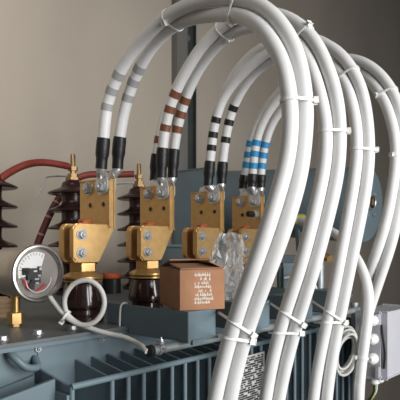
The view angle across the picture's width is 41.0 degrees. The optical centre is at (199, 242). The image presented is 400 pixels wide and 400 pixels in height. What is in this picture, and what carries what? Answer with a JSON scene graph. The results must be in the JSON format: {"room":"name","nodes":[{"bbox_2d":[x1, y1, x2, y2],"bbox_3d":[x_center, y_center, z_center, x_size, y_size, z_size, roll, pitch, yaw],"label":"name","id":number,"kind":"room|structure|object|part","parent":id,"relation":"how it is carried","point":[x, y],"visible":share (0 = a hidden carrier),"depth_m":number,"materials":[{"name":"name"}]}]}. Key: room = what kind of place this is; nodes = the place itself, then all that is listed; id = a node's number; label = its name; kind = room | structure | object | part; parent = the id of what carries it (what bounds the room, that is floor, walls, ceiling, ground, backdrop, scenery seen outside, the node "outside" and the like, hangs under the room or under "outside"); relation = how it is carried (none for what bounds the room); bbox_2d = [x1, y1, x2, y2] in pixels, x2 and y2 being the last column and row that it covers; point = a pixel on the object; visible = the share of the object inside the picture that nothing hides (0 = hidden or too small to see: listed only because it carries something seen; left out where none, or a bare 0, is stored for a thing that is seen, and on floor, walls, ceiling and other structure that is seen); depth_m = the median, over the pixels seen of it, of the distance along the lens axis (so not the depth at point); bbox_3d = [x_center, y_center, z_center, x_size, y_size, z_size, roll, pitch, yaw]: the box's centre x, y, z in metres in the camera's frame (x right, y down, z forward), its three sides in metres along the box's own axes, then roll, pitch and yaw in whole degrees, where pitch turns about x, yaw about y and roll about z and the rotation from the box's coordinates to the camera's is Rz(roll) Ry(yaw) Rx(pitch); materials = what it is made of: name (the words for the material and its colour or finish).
{"room":"electrical room","nodes":[
{"label":"electrical room","id":0,"kind":"room"},
{"bbox_2d":[0,0,399,399],"bbox_3d":[0.031,-0.545,2.845,0.080,4.000,7.400,0,0,42],"label":"wall","id":1,"kind":"structure","parent":0,"point":[59,58],"depth_m":2.33,"materials":[{"name":"beige paint"}]},
{"bbox_3d":[1.351,1.495,1.636,3.660,0.080,7.560,0,0,42],"label":"floor","id":2,"kind":"structure","parent":0,"visible":0},
{"bbox_2d":[0,283,352,399],"bbox_3d":[-0.265,0.800,1.401,0.918,1.310,1.392,0,0,42],"label":"tank","id":3,"kind":"object","parent":2,"relation":"on","point":[42,358],"visible":0.56,"depth_m":0.95,"materials":[{"name":"grey metal"}]},
{"bbox_2d":[0,296,10,318],"bbox_3d":[-0.414,0.133,1.113,0.040,0.044,0.040,0,0,42],"label":"plug","id":4,"kind":"object","parent":3,"relation":"on","point":[5,306],"visible":0.86,"depth_m":1.10,"materials":[{"name":"beige wood"}]},
{"bbox_2d":[0,175,17,298],"bbox_3d":[-0.568,-0.058,1.434,0.152,0.425,0.153,0,0,42],"label":"bushing","id":5,"kind":"object","parent":3,"relation":"on","point":[4,186],"visible":0.63,"depth_m":1.42,"materials":[{"name":"ceramic"}]},
{"bbox_2d":[0,244,63,326],"bbox_3d":[-0.324,0.079,0.980,0.111,0.153,0.103,0,0,42],"label":"thermometer","id":6,"kind":"object","parent":3,"relation":"on","point":[32,273],"visible":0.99,"depth_m":0.94,"materials":[{"name":"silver metal"}]},
{"bbox_3d":[-0.344,0.113,0.999,0.018,0.034,0.018,0,0,42],"label":"stem","id":7,"kind":"part","parent":6,"relation":"part of","materials":[{"name":"gold metal"}]},
{"bbox_3d":[-0.284,0.053,0.944,0.001,0.088,0.088,0,0,42],"label":"glass","id":8,"kind":"part","parent":6,"relation":"part of","materials":[{"name":"white"}]},
{"bbox_3d":[-0.323,0.717,0.918,0.340,0.976,0.006,0,0,42],"label":"panel","id":9,"kind":"part","parent":3,"relation":"part of","materials":[{"name":"blue paint"}]},
{"bbox_2d":[37,154,96,295],"bbox_3d":[-0.389,-0.058,1.629,0.152,0.425,0.153,0,0,42],"label":"bushing","id":10,"kind":"object","parent":3,"relation":"on","point":[69,191],"visible":0.44,"depth_m":1.60,"materials":[{"name":"brown ceramic"}]},
{"bbox_2d":[0,159,71,180],"bbox_3d":[-0.493,-0.119,1.502,0.042,0.252,0.319,0,0,42],"label":"lead","id":11,"kind":"object","parent":10,"relation":"attached to","point":[21,166],"visible":0.98,"depth_m":1.51,"materials":[{"name":"red plastic"}]},
{"bbox_2d":[61,219,103,324],"bbox_3d":[-0.230,0.054,1.050,0.084,0.202,0.084,0,0,42],"label":"bushing","id":12,"kind":"object","parent":3,"relation":"on","point":[84,301],"visible":0.7,"depth_m":1.02,"materials":[{"name":"brown ceramic"}]},
{"bbox_2d":[59,178,115,261],"bbox_3d":[-0.237,-0.047,1.073,0.108,0.167,0.099,0,0,42],"label":"connector","id":13,"kind":"object","parent":12,"relation":"attached to","point":[78,242],"visible":0.99,"depth_m":1.06,"materials":[{"name":"gold metal"}]},
{"bbox_3d":[-0.213,-0.080,1.106,0.100,0.101,0.019,0,0,42],"label":"flag plate","id":14,"kind":"part","parent":13,"relation":"part of","materials":[{"name":"gold metal"}]},
{"bbox_2d":[102,273,120,293],"bbox_3d":[-0.274,0.124,1.658,0.058,0.062,0.058,0,0,42],"label":"plug","id":15,"kind":"object","parent":3,"relation":"on","point":[111,283],"visible":0.97,"depth_m":1.63,"materials":[{"name":"black plastic"}]},
{"bbox_2d":[116,164,159,289],"bbox_3d":[-0.210,-0.058,1.825,0.152,0.425,0.153,0,0,42],"label":"bushing","id":16,"kind":"object","parent":3,"relation":"on","point":[133,196],"visible":0.46,"depth_m":1.79,"materials":[{"name":"ceramic"}]},
{"bbox_2d":[34,171,133,243],"bbox_3d":[-0.388,-0.074,1.758,0.355,0.344,0.063,0,0,-28],"label":"lead","id":17,"kind":"object","parent":16,"relation":"attached to","point":[57,200],"visible":0.48,"depth_m":1.73,"materials":[{"name":"red plastic"}]},
{"bbox_2d":[128,221,164,307],"bbox_3d":[-0.116,0.054,1.174,0.084,0.202,0.084,0,0,42],"label":"bushing","id":18,"kind":"object","parent":3,"relation":"on","point":[144,289],"visible":0.69,"depth_m":1.14,"materials":[{"name":"gold metal"}]},
{"bbox_2d":[126,184,174,259],"bbox_3d":[-0.123,-0.047,1.197,0.108,0.167,0.099,0,0,42],"label":"connector","id":19,"kind":"object","parent":18,"relation":"attached to","point":[143,242],"visible":1,"depth_m":1.19,"materials":[{"name":"gold metal"}]},
{"bbox_3d":[-0.099,-0.080,1.230,0.100,0.101,0.019,0,0,42],"label":"flag plate","id":20,"kind":"part","parent":19,"relation":"part of","materials":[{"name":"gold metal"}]},
{"bbox_2d":[149,32,330,397],"bbox_3d":[0.057,0.491,1.082,0.047,1.904,0.519,0,0,-40],"label":"power cable","id":21,"kind":"object","parent":19,"relation":"attached to","point":[153,180],"visible":0.16,"depth_m":1.24,"materials":[{"name":"white plastic"}]},
{"bbox_2d":[107,302,215,344],"bbox_3d":[-0.069,0.143,0.997,0.222,0.056,0.088,0,0,42],"label":"support arm","id":22,"kind":"object","parent":3,"relation":"on","point":[194,327],"visible":0.88,"depth_m":0.93,"materials":[{"name":"blue paint"}]},
{"bbox_2d":[119,302,127,333],"bbox_3d":[-0.147,0.142,0.996,0.015,0.064,0.032,0,0,14],"label":"cable","id":23,"kind":"object","parent":22,"relation":"hanging from","point":[123,302],"visible":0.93,"depth_m":1.00,"materials":[{"name":"grey plastic"}]},
{"bbox_2d":[160,259,224,310],"bbox_3d":[-0.016,0.072,0.977,0.083,0.085,0.123,0,0,-21],"label":"cardboard box","id":24,"kind":"object","parent":22,"relation":"on","point":[191,284],"visible":1,"depth_m":0.93,"materials":[{"name":"beige cardboard"}]},
{"bbox_2d":[158,244,190,268],"bbox_3d":[-0.110,0.080,1.945,0.210,0.150,0.072,0,0,0],"label":"support","id":25,"kind":"object","parent":3,"relation":"on","point":[172,251],"visible":0.14,"depth_m":1.91,"materials":[{"name":"blue paint"}]},
{"bbox_3d":[-0.110,0.009,1.945,0.210,0.009,0.072,0,0,0],"label":"lid","id":26,"kind":"part","parent":25,"relation":"part of","materials":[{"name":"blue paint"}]},
{"bbox_2d":[174,167,215,262],"bbox_3d":[-0.022,-0.062,2.056,0.177,0.439,0.052,0,0,42],"label":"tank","id":27,"kind":"object","parent":3,"relation":"on","point":[188,181],"visible":0.18,"depth_m":2.06,"materials":[{"name":"grey metal"}]},
{"bbox_3d":[-0.038,-0.069,2.039,0.161,0.409,0.005,0,0,42],"label":"cabinet door","id":28,"kind":"part","parent":27,"relation":"part of","materials":[{"name":"blue paint"}]},
{"bbox_2d":[191,224,209,258],"bbox_3d":[0.001,0.054,1.302,0.084,0.202,0.084,0,0,42],"label":"bushing","id":29,"kind":"object","parent":3,"relation":"on","point":[197,225],"visible":0.11,"depth_m":1.30,"materials":[{"name":"gold metal"}]},
{"bbox_2d":[182,190,224,258],"bbox_3d":[-0.006,-0.047,1.326,0.108,0.167,0.099,0,0,42],"label":"connector","id":30,"kind":"object","parent":29,"relation":"attached to","point":[197,242],"visible":0.98,"depth_m":1.32,"materials":[{"name":"gold metal"}]},
{"bbox_3d":[0.018,-0.080,1.358,0.100,0.101,0.019,0,0,42],"label":"flag plate","id":31,"kind":"part","parent":30,"relation":"part of","materials":[{"name":"gold metal"}]},
{"bbox_2d":[199,34,356,399],"bbox_3d":[0.165,0.487,1.213,0.048,1.912,0.489,0,0,-38],"label":"power cable","id":32,"kind":"object","parent":30,"relation":"attached to","point":[251,53],"visible":0.07,"depth_m":1.28,"materials":[{"name":"white plastic"}]},
{"bbox_3d":[0.139,0.217,1.169,0.010,0.010,0.986,0,0,42],"label":"fin rail","id":33,"kind":"part","parent":3,"relation":"part of","materials":[{"name":"grey metal"}]},
{"bbox_2d":[168,299,268,331],"bbox_3d":[0.042,0.143,1.118,0.222,0.056,0.088,0,0,42],"label":"support arm","id":34,"kind":"object","parent":3,"relation":"attached to","point":[263,322],"visible":0.27,"depth_m":1.05,"materials":[{"name":"blue paint"}]},
{"bbox_2d":[145,307,360,356],"bbox_3d":[0.166,0.169,1.133,0.033,0.031,0.742,0,0,42],"label":"conduit","id":35,"kind":"object","parent":34,"relation":"attached to","point":[159,348],"visible":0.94,"depth_m":0.91,"materials":[{"name":"grey metal"}]},
{"bbox_2d":[48,278,147,353],"bbox_3d":[-0.169,0.119,0.912,0.201,0.119,0.041,0,0,24],"label":"cable","id":36,"kind":"object","parent":35,"relation":"attached to","point":[86,325],"visible":1,"depth_m":0.91,"materials":[{"name":"white plastic"}]},
{"bbox_2d":[58,310,70,324],"bbox_3d":[-0.233,0.130,0.930,0.023,0.025,0.024,0,0,42],"label":"cable tie","id":37,"kind":"object","parent":36,"relation":"attached to","point":[62,321],"visible":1,"depth_m":0.92,"materials":[{"name":"white plastic"}]},
{"bbox_2d":[336,325,357,376],"bbox_3d":[0.369,0.275,1.359,0.072,0.129,0.059,0,0,-1],"label":"coiled cable","id":38,"kind":"object","parent":35,"relation":"hanging from","point":[347,368],"visible":0.69,"depth_m":1.34,"materials":[{"name":"white plastic"}]},
{"bbox_2d":[210,233,243,299],"bbox_3d":[0.052,0.065,1.130,0.089,0.178,0.050,0,0,0],"label":"plastic bag","id":39,"kind":"object","parent":3,"relation":"on","point":[235,260],"visible":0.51,"depth_m":1.14,"materials":[{"name":"white"}]},
{"bbox_2d":[228,225,249,291],"bbox_3d":[0.116,0.054,1.427,0.084,0.202,0.084,0,0,42],"label":"bushing","id":40,"kind":"object","parent":3,"relation":"on","point":[236,277],"visible":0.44,"depth_m":1.40,"materials":[{"name":"gold metal"}]},
{"bbox_2d":[227,195,263,256],"bbox_3d":[0.108,-0.047,1.450,0.108,0.167,0.099,0,0,42],"label":"connector","id":41,"kind":"object","parent":40,"relation":"attached to","point":[243,213],"visible":0.91,"depth_m":1.45,"materials":[{"name":"gold metal"}]},
{"bbox_3d":[0.132,-0.080,1.483,0.100,0.101,0.019,0,0,42],"label":"flag plate","id":42,"kind":"part","parent":41,"relation":"part of","materials":[{"name":"gold metal"}]},
{"bbox_2d":[239,74,386,269],"bbox_3d":[0.281,0.491,1.342,0.057,1.903,0.506,0,0,-38],"label":"power cable","id":43,"kind":"object","parent":41,"relation":"attached to","point":[243,182],"visible":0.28,"depth_m":1.50,"materials":[{"name":"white plastic"}]},
{"bbox_2d":[238,351,264,399],"bbox_3d":[0.103,0.290,1.121,0.003,0.111,0.105,0,0,42],"label":"nameplate","id":44,"kind":"object","parent":3,"relation":"attached to","point":[250,387],"visible":0.71,"depth_m":1.13,"materials":[{"name":"silver metal"}]},
{"bbox_2d":[225,291,311,321],"bbox_3d":[0.154,0.143,1.240,0.222,0.056,0.088,0,0,42],"label":"support arm","id":45,"kind":"object","parent":3,"relation":"attached to","point":[276,299],"visible":0.18,"depth_m":1.17,"materials":[{"name":"blue paint"}]},
{"bbox_2d":[277,262,316,288],"bbox_3d":[0.271,0.105,1.486,0.103,0.099,0.098,0,0,0],"label":"box","id":46,"kind":"object","parent":3,"relation":"on","point":[284,270],"visible":0.2,"depth_m":1.48,"materials":[{"name":"blue paint"}]},
{"bbox_2d":[268,288,327,312],"bbox_3d":[0.265,0.143,1.362,0.222,0.056,0.088,0,0,42],"label":"support arm","id":47,"kind":"object","parent":3,"relation":"attached to","point":[319,295],"visible":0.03,"depth_m":1.29,"materials":[{"name":"blue paint"}]},
{"bbox_2d":[216,167,381,261],"bbox_3d":[0.199,-0.089,2.127,0.865,0.488,0.568,0,0,42],"label":"tank","id":48,"kind":"object","parent":3,"relation":"on","point":[231,189],"visible":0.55,"depth_m":2.02,"materials":[{"name":"grey metal"}]},
{"bbox_2d":[295,214,305,223],"bbox_3d":[0.272,0.029,1.750,0.142,0.250,0.034,0,0,0],"label":"pipe","id":49,"kind":"object","parent":3,"relation":"on","point":[298,215],"visible":0.04,"depth_m":1.74,"materials":[{"name":"yellow metal"}]},
{"bbox_2d":[316,253,332,288],"bbox_3d":[0.354,0.085,1.529,0.033,0.140,0.067,0,0,-29],"label":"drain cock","id":50,"kind":"object","parent":3,"relation":"on","point":[328,258],"visible":0.31,"depth_m":1.54,"materials":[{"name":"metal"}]},
{"bbox_3d":[0.351,0.035,1.525,0.024,0.040,0.064,0,0,-28],"label":"spout","id":51,"kind":"part","parent":50,"relation":"part of","materials":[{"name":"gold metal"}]},
{"bbox_2d":[349,303,399,384],"bbox_3d":[0.426,0.266,1.466,0.235,0.191,0.208,0,0,42],"label":"junction box","id":52,"kind":"object","parent":3,"relation":"attached to","point":[383,364],"visible":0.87,"depth_m":1.35,"materials":[{"name":"white plastic"}]},
{"bbox_2d":[367,385,374,399],"bbox_3d":[0.389,0.905,1.361,0.114,1.092,0.005,0,0,0],"label":"wire","id":53,"kind":"object","parent":52,"relation":"hanging from","point":[373,392],"visible":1,"depth_m":1.36,"materials":[{"name":"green plastic"}]},
{"bbox_3d":[0.518,0.258,1.406,0.018,0.175,0.171,0,0,42],"label":"lid","id":54,"kind":"part","parent":52,"relation":"part of","materials":[{"name":"grey plastic"}]},
{"bbox_2d":[171,0,195,243],"bbox_3d":[-0.078,-0.545,2.641,0.041,4.006,0.148,0,0,42],"label":"steel column","id":55,"kind":"structure","parent":2,"relation":"on","point":[183,42],"depth_m":2.62,"materials":[{"name":"grey metal"}]},
{"bbox_2d":[107,7,298,399],"bbox_3d":[-0.034,0.523,0.908,0.062,1.841,0.513,0,0,-36],"label":"power cable","id":56,"kind":"object","parent":2,"relation":"on","point":[277,52],"visible":0.94,"depth_m":0.75,"materials":[{"name":"grey plastic"}]},
{"bbox_2d":[218,335,256,344],"bbox_3d":[0.038,0.156,0.881,0.054,0.043,0.223,0,0,-11],"label":"cable tie","id":57,"kind":"object","parent":56,"relation":"attached to","point":[252,341],"visible":0.99,"depth_m":0.78,"materials":[{"name":"white plastic"}]},
{"bbox_2d":[218,311,257,339],"bbox_3d":[0.042,0.124,0.859,0.048,0.035,0.198,0,0,-13],"label":"cable tie","id":58,"kind":"object","parent":56,"relation":"attached to","point":[253,335],"visible":1,"depth_m":0.78,"materials":[{"name":"white plastic"}]},
{"bbox_2d":[95,0,313,399],"bbox_3d":[-0.039,0.518,0.897,0.517,1.850,0.044,0,0,45],"label":"power cable","id":59,"kind":"object","parent":2,"relation":"on","point":[293,46],"visible":0.95,"depth_m":0.76,"materials":[{"name":"grey plastic"}]},
{"bbox_2d":[160,9,182,31],"bbox_3d":[-0.048,-0.390,0.937,0.049,0.032,0.009,0,0,-39],"label":"cable tie","id":60,"kind":"object","parent":59,"relation":"attached to","point":[164,23],"visible":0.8,"depth_m":0.92,"materials":[{"name":"white plastic"}]},
{"bbox_2d":[224,0,242,27],"bbox_3d":[0.055,-0.357,0.818,0.030,0.053,0.028,0,0,42],"label":"cable tie","id":61,"kind":"object","parent":59,"relation":"attached to","point":[228,23],"visible":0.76,"depth_m":0.81,"materials":[{"name":"white plastic"}]},
{"bbox_2d":[279,95,318,104],"bbox_3d":[0.133,-0.193,0.724,0.055,0.011,0.029,0,0,-23],"label":"cable tie","id":62,"kind":"object","parent":59,"relation":"attached to","point":[315,99],"visible":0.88,"depth_m":0.71,"materials":[{"name":"white plastic"}]},
{"bbox_2d":[167,20,332,399],"bbox_3d":[0.063,0.506,1.044,0.057,1.874,0.475,0,0,-36],"label":"power cable","id":63,"kind":"object","parent":2,"relation":"on","point":[325,140],"visible":0.76,"depth_m":0.89,"materials":[{"name":"white plastic"}]},
{"bbox_2d":[268,331,304,335],"bbox_3d":[0.139,0.170,1.009,0.054,0.040,0.203,0,0,-8],"label":"cable tie","id":64,"kind":"object","parent":63,"relation":"attached to","point":[302,333],"visible":0.93,"depth_m":0.91,"materials":[{"name":"white plastic"}]},
{"bbox_2d":[270,303,307,328],"bbox_3d":[0.143,0.128,0.987,0.049,0.036,0.180,0,0,-10],"label":"cable tie","id":65,"kind":"object","parent":63,"relation":"attached to","point":[304,325],"visible":0.99,"depth_m":0.90,"materials":[{"name":"white plastic"}]},
{"bbox_2d":[156,8,346,399],"bbox_3d":[0.060,0.499,1.030,0.044,1.888,0.485,0,0,-44],"label":"power cable","id":66,"kind":"object","parent":2,"relation":"on","point":[314,41],"visible":0.84,"depth_m":0.90,"materials":[{"name":"white plastic"}]},
{"bbox_2d":[214,22,233,43],"bbox_3d":[0.050,-0.420,1.071,0.049,0.041,0.010,0,0,-35],"label":"cable tie","id":67,"kind":"object","parent":66,"relation":"attached to","point":[227,41],"visible":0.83,"depth_m":1.07,"materials":[{"name":"white plastic"}]},
{"bbox_2d":[297,20,313,42],"bbox_3d":[0.176,-0.356,0.919,0.045,0.042,0.029,0,0,42],"label":"cable tie","id":68,"kind":"object","parent":66,"relation":"attached to","point":[309,23],"visible":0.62,"depth_m":0.91,"materials":[{"name":"white plastic"}]},
{"bbox_2d":[317,127,350,133],"bbox_3d":[0.217,-0.181,0.869,0.054,0.010,0.027,0,0,-7],"label":"cable tie","id":69,"kind":"object","parent":66,"relation":"attached to","point":[348,130],"visible":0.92,"depth_m":0.86,"materials":[{"name":"white plastic"}]},
{"bbox_2d":[203,37,374,399],"bbox_3d":[0.165,0.501,1.165,0.044,1.884,0.461,0,0,-42],"label":"power cable","id":70,"kind":"object","parent":2,"relation":"on","point":[365,188],"visible":0.92,"depth_m":1.03,"materials":[{"name":"white plastic"}]},
{"bbox_2d":[350,146,378,152],"bbox_3d":[0.308,-0.175,1.007,0.054,0.010,0.027,0,0,-7],"label":"cable tie","id":71,"kind":"object","parent":70,"relation":"attached to","point":[376,149],"visible":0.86,"depth_m":1.00,"materials":[{"name":"white plastic"}]},
{"bbox_2d":[217,58,362,399],"bbox_3d":[0.169,0.509,1.179,0.058,1.869,0.450,0,0,-35],"label":"power cable","id":72,"kind":"object","parent":2,"relation":"on","point":[354,116],"visible":0.77,"depth_m":1.02,"materials":[{"name":"white plastic"}]},
{"bbox_2d":[311,299,348,325],"bbox_3d":[0.247,0.142,1.105,0.048,0.038,0.165,0,0,-13],"label":"cable tie","id":73,"kind":"object","parent":72,"relation":"attached to","point":[345,322],"visible":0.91,"depth_m":1.03,"materials":[{"name":"white plastic"}]},
{"bbox_2d":[313,320,348,324],"bbox_3d":[0.255,0.168,1.137,0.052,0.038,0.214,0,0,-3],"label":"cable tie","id":74,"kind":"object","parent":72,"relation":"attached to","point":[314,322],"visible":1,"depth_m":1.03,"materials":[{"name":"white plastic"}]},
{"bbox_2d":[338,65,359,76],"bbox_3d":[0.285,-0.326,1.041,0.051,0.030,0.029,0,0,19],"label":"cable tie","id":75,"kind":"object","parent":72,"relation":"attached to","point":[353,66],"visible":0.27,"depth_m":1.03,"materials":[{"name":"white plastic"}]},
{"bbox_2d":[247,53,399,398],"bbox_3d":[0.284,0.499,1.292,0.049,1.888,0.463,0,0,-40],"label":"power cable","id":76,"kind":"object","parent":2,"relation":"on","point":[368,65],"visible":0.7,"depth_m":1.16,"materials":[{"name":"white plastic"}]},
{"bbox_2d":[257,67,399,399],"bbox_3d":[0.293,0.509,1.304,0.061,1.867,0.458,0,0,-32],"label":"power cable","id":77,"kind":"object","parent":2,"relation":"on","point":[371,82],"visible":0.59,"depth_m":1.13,"materials":[{"name":"white plastic"}]},
{"bbox_2d":[373,86,397,100],"bbox_3d":[0.402,-0.323,1.158,0.052,0.027,0.028,0,0,10],"label":"cable tie","id":78,"kind":"object","parent":77,"relation":"attached to","point":[376,95],"visible":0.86,"depth_m":1.15,"materials":[{"name":"white plastic"}]},
{"bbox_2d":[389,152,399,157],"bbox_3d":[0.418,-0.183,1.123,0.056,0.011,0.027,0,0,-20],"label":"cable tie","id":79,"kind":"object","parent":77,"relation":"attached to","point":[391,154],"visible":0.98,"depth_m":1.11,"materials":[{"name":"white plastic"}]},
{"bbox_2d":[297,217,373,399],"bbox_3d":[0.293,0.691,1.174,0.050,1.508,0.275,0,0,-15],"label":"cable","id":80,"kind":"object","parent":2,"relation":"on","point":[368,292],"visible":0.66,"depth_m":1.05,"materials":[{"name":"white plastic"}]},
{"bbox_2d":[354,355,368,359],"bbox_3d":[0.318,0.225,1.050,0.026,0.007,0.025,0,0,42],"label":"cable tie","id":81,"kind":"object","parent":80,"relation":"attached to","point":[356,357],"visible":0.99,"depth_m":1.04,"materials":[{"name":"white plastic"}]},
{"bbox_2d":[350,302,358,399],"bbox_3d":[0.413,0.807,1.434,0.022,1.296,0.022,0,0,42],"label":"vertical pipe","id":82,"kind":"object","parent":2,"relation":"on","point":[353,304],"visible":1,"depth_m":1.43,"materials":[{"name":"grey metal"}]}
]}

